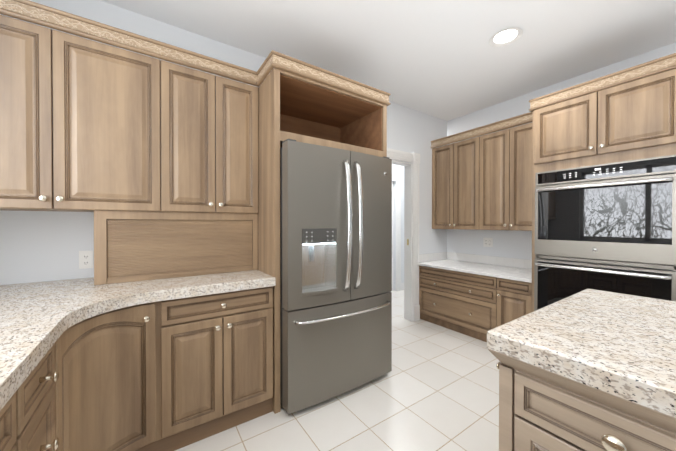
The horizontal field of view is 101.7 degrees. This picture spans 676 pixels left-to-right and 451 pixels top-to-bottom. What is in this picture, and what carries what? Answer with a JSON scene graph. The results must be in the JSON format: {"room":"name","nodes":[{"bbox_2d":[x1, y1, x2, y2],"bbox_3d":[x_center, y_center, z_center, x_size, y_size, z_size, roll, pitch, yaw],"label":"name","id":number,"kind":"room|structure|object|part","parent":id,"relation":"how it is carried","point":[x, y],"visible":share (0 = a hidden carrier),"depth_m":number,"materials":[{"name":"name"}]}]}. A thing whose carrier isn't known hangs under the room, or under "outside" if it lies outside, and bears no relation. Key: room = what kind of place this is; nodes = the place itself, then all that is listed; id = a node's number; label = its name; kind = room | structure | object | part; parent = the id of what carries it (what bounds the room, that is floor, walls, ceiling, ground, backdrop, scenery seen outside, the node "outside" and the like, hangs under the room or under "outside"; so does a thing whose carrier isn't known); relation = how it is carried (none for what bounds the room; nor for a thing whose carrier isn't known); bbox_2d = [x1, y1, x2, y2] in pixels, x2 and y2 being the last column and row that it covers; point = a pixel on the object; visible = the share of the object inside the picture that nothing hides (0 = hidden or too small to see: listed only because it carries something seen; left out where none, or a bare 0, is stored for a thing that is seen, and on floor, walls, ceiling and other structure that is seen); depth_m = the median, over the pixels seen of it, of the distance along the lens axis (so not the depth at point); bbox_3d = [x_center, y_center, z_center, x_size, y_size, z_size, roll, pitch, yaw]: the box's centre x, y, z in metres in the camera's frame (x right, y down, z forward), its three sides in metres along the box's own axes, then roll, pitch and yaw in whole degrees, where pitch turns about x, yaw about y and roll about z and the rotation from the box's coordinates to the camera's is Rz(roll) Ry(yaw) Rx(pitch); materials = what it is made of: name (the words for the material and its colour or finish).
{"room":"kitchen","nodes":[
{"label":"kitchen","id":0,"kind":"room"},
{"bbox_2d":[0,0,446,284],"bbox_3d":[0.747,-0.131,3.485,7.280,2.740,0.120,0,1,-34],"label":"wall","id":1,"kind":"structure","parent":0,"point":[39,246],"depth_m":1.81,"materials":[{"name":"white paint"}]},
{"bbox_2d":[0,0,163,211],"bbox_3d":[-1.614,-0.612,1.584,0.987,1.050,0.348,0,1,-34],"label":"upper cabinet","id":2,"kind":"object","parent":1,"relation":"attached to","point":[82,119],"depth_m":1.50,"materials":[{"name":"brown wood"}]},
{"bbox_3d":[-0.832,-1.089,1.913,2.654,0.100,0.682,0,1,-34],"label":"crown","id":3,"kind":"part","parent":2,"relation":"part of","materials":[{"name":"brown wood"}]},
{"bbox_2d":[79,251,92,268],"bbox_3d":[-1.635,0.222,1.786,0.070,0.115,0.005,0,1,-34],"label":"outlet","id":4,"kind":"object","parent":1,"relation":"attached to","point":[84,259],"visible":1,"depth_m":1.78,"materials":[{"name":"white plastic"}]},
{"bbox_2d":[164,43,259,215],"bbox_3d":[-0.950,-0.615,2.038,0.622,1.050,0.348,0,1,-34],"label":"upper cabinet","id":5,"kind":"object","parent":1,"relation":"attached to","point":[212,122],"depth_m":1.88,"materials":[{"name":"brown wood"}]},
{"bbox_2d":[387,148,419,321],"bbox_3d":[0.600,0.154,3.364,1.050,2.172,0.160,0,1,-34],"label":"door frame","id":6,"kind":"structure","parent":1,"relation":"attached to","point":[413,159],"depth_m":3.57,"materials":[{"name":"white wood"}]},
{"bbox_2d":[280,74,381,150],"bbox_3d":[-0.189,-0.812,2.379,0.940,0.422,0.636,0,1,-34],"label":"open shelf","id":7,"kind":"object","parent":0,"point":[311,112],"depth_m":2.42,"materials":[{"name":"brown wood"}]},
{"bbox_2d":[175,290,500,450],"bbox_3d":[2.168,1.285,1.306,7.400,0.060,8.000,0,1,-34],"label":"floor","id":8,"kind":"structure","parent":0,"point":[436,388],"depth_m":1.85,"materials":[{"name":"tile"}]},
{"bbox_2d":[0,268,280,450],"bbox_3d":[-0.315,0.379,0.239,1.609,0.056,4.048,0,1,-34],"label":"base cabinet","id":9,"kind":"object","parent":8,"relation":"on","point":[179,362],"depth_m":1.42,"materials":[{"name":"brown wood"}]},
{"bbox_2d":[92,212,259,283],"bbox_3d":[-1.088,0.124,1.961,0.942,0.425,0.328,0,1,-34],"label":"appliance garage","id":10,"kind":"object","parent":9,"relation":"on","point":[129,246],"depth_m":1.77,"materials":[{"name":"brown wood"}]},
{"bbox_3d":[-0.692,0.473,1.649,0.621,0.130,0.020,0,1,-34],"label":"drawer","id":11,"kind":"part","parent":9,"relation":"part of","materials":[{"name":"brown wood"}]},
{"bbox_2d":[280,139,391,413],"bbox_3d":[-0.118,0.342,2.283,0.927,1.812,0.838,0,1,-34],"label":"refrigerator","id":12,"kind":"object","parent":8,"relation":"on","point":[335,271],"visible":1,"depth_m":1.93,"materials":[{"name":"grey metal"}]},
{"bbox_3d":[-0.146,0.071,1.908,0.265,0.100,0.085,0,1,-34],"label":"dispenser panel","id":13,"kind":"part","parent":12,"relation":"part of","materials":[{"name":"grey plastic"}]},
{"bbox_2d":[419,265,493,341],"bbox_3d":[1.594,0.880,3.394,0.628,0.719,0.993,0,1,-34],"label":"base cabinet","id":14,"kind":"object","parent":8,"relation":"on","point":[463,303],"depth_m":3.16,"materials":[{"name":"brown wood"}]},
{"bbox_2d":[418,257,533,284],"bbox_3d":[1.673,0.506,3.249,0.658,0.030,1.317,0,1,-34],"label":"countertop","id":15,"kind":"structure","parent":14,"relation":"on","point":[507,272],"depth_m":3.09,"materials":[{"name":"beige stone"}]},
{"bbox_2d":[494,277,533,327],"bbox_3d":[1.965,0.884,2.850,0.628,0.719,0.324,0,1,-34],"label":"base cabinet","id":16,"kind":"object","parent":8,"relation":"on","point":[513,300],"depth_m":2.69,"materials":[{"name":"brown wood"}]},
{"bbox_2d":[487,345,675,450],"bbox_3d":[1.502,0.836,0.327,1.028,0.855,2.140,0,1,-34],"label":"kitchen island","id":17,"kind":"object","parent":8,"relation":"on","point":[542,408],"depth_m":0.75,"materials":[{"name":"brown wood"}]},
{"bbox_2d":[487,289,675,412],"bbox_3d":[1.530,0.377,0.300,1.040,0.060,2.170,0,1,-34],"label":"island countertop","id":18,"kind":"structure","parent":17,"relation":"on","point":[625,343],"depth_m":0.83,"materials":[{"name":"beige stone"}]},
{"bbox_2d":[101,0,675,120],"bbox_3d":[2.168,-1.515,1.285,7.400,0.060,8.000,0,1,-34],"label":"ceiling","id":19,"kind":"structure","parent":0,"point":[445,60],"depth_m":2.17,"materials":[{"name":"white paint"}]},
{"bbox_2d":[489,27,522,46],"bbox_3d":[1.321,-1.486,2.172,0.230,0.008,0.230,0,1,-34],"label":"recessed light","id":20,"kind":"object","parent":19,"relation":"in","point":[516,38],"depth_m":2.17,"materials":[{"name":"white plastic"}]},
{"bbox_3d":[1.321,-1.490,2.172,0.160,0.001,0.160,0,1,-34],"label":"recessed ceiling light lens","id":21,"kind":"part","parent":20,"relation":"part of","materials":[{"name":"white glass"}]},
{"bbox_2d":[392,164,403,290],"bbox_3d":[0.695,-0.142,4.963,5.700,2.740,0.120,0,1,-34],"label":"wall","id":22,"kind":"structure","parent":0,"point":[397,169],"depth_m":5.21,"materials":[{"name":"white paint"}]},
{"bbox_2d":[392,182,392,289],"bbox_3d":[0.706,0.203,4.994,0.802,2.040,0.035,0,1,-34],"label":"hall door","id":23,"kind":"structure","parent":22,"relation":"in","point":[392,235],"depth_m":5.19,"materials":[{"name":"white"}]},
{"bbox_2d":[392,174,401,290],"bbox_3d":[0.760,0.135,4.913,1.050,2.187,0.038,0,1,-34],"label":"door frame","id":24,"kind":"structure","parent":22,"relation":"attached to","point":[397,178],"depth_m":5.16,"materials":[{"name":"white wood"}]},
{"bbox_2d":[447,42,675,259],"bbox_3d":[3.469,-0.115,1.305,0.120,2.740,6.550,0,1,-34],"label":"wall","id":25,"kind":"structure","parent":0,"point":[512,244],"depth_m":3.30,"materials":[{"name":"white paint"}]},
{"bbox_2d":[431,137,449,228],"bbox_3d":[1.522,-0.553,3.737,0.348,1.200,0.329,0,1,-34],"label":"upper cabinet","id":26,"kind":"object","parent":25,"relation":"attached to","point":[440,155],"depth_m":3.65,"materials":[{"name":"brown wood"}]},
{"bbox_2d":[450,127,477,229],"bbox_3d":[1.708,-0.551,3.465,0.348,1.200,0.330,0,1,-34],"label":"upper cabinet","id":27,"kind":"object","parent":25,"relation":"attached to","point":[463,154],"depth_m":3.38,"materials":[{"name":"brown wood"}]},
{"bbox_2d":[419,252,531,268],"bbox_3d":[1.681,0.438,3.255,0.637,0.104,1.316,0,1,-34],"label":"backsplash","id":28,"kind":"structure","parent":25,"relation":"attached to","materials":[{"name":"white stone"}]},
{"bbox_2d":[483,238,492,246],"bbox_3d":[1.903,0.213,3.491,0.005,0.115,0.115,0,1,-34],"label":"outlet","id":29,"kind":"object","parent":25,"relation":"attached to","point":[489,241],"visible":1,"depth_m":3.48,"materials":[{"name":"white plastic"}]},
{"bbox_2d":[478,119,505,229],"bbox_3d":[1.894,-0.549,3.192,0.348,1.200,0.329,0,1,-34],"label":"upper cabinet","id":30,"kind":"object","parent":25,"relation":"attached to","point":[484,181],"depth_m":3.11,"materials":[{"name":"brown wood"}]},
{"bbox_2d":[506,113,535,232],"bbox_3d":[2.079,-0.547,2.921,0.348,1.200,0.329,0,1,-34],"label":"upper cabinet","id":31,"kind":"object","parent":25,"relation":"attached to","point":[520,183],"depth_m":2.88,"materials":[{"name":"brown wood"}]},
{"bbox_2d":[530,79,593,176],"bbox_3d":[2.167,-0.809,2.497,0.678,0.670,0.425,0,1,-34],"label":"upper cabinet","id":32,"kind":"object","parent":25,"relation":"attached to","point":[562,121],"depth_m":2.31,"materials":[{"name":"brown wood"}]},
{"bbox_2d":[534,154,675,310],"bbox_3d":[2.224,0.210,2.286,0.734,1.365,0.824,0,1,-34],"label":"wall oven","id":33,"kind":"object","parent":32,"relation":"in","point":[609,227],"visible":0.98,"depth_m":2.06,"materials":[{"name":"grey metal"}]},
{"bbox_2d":[594,53,675,164],"bbox_3d":[2.407,-0.806,2.146,0.678,0.670,0.425,0,1,-34],"label":"upper cabinet","id":34,"kind":"object","parent":25,"relation":"attached to","point":[635,106],"depth_m":1.96,"materials":[{"name":"brown wood"}]},
{"bbox_3d":[1.920,-1.096,2.852,0.682,0.100,2.232,0,1,-34],"label":"crown","id":35,"kind":"part","parent":34,"relation":"part of","materials":[{"name":"brown wood"}]}
]}

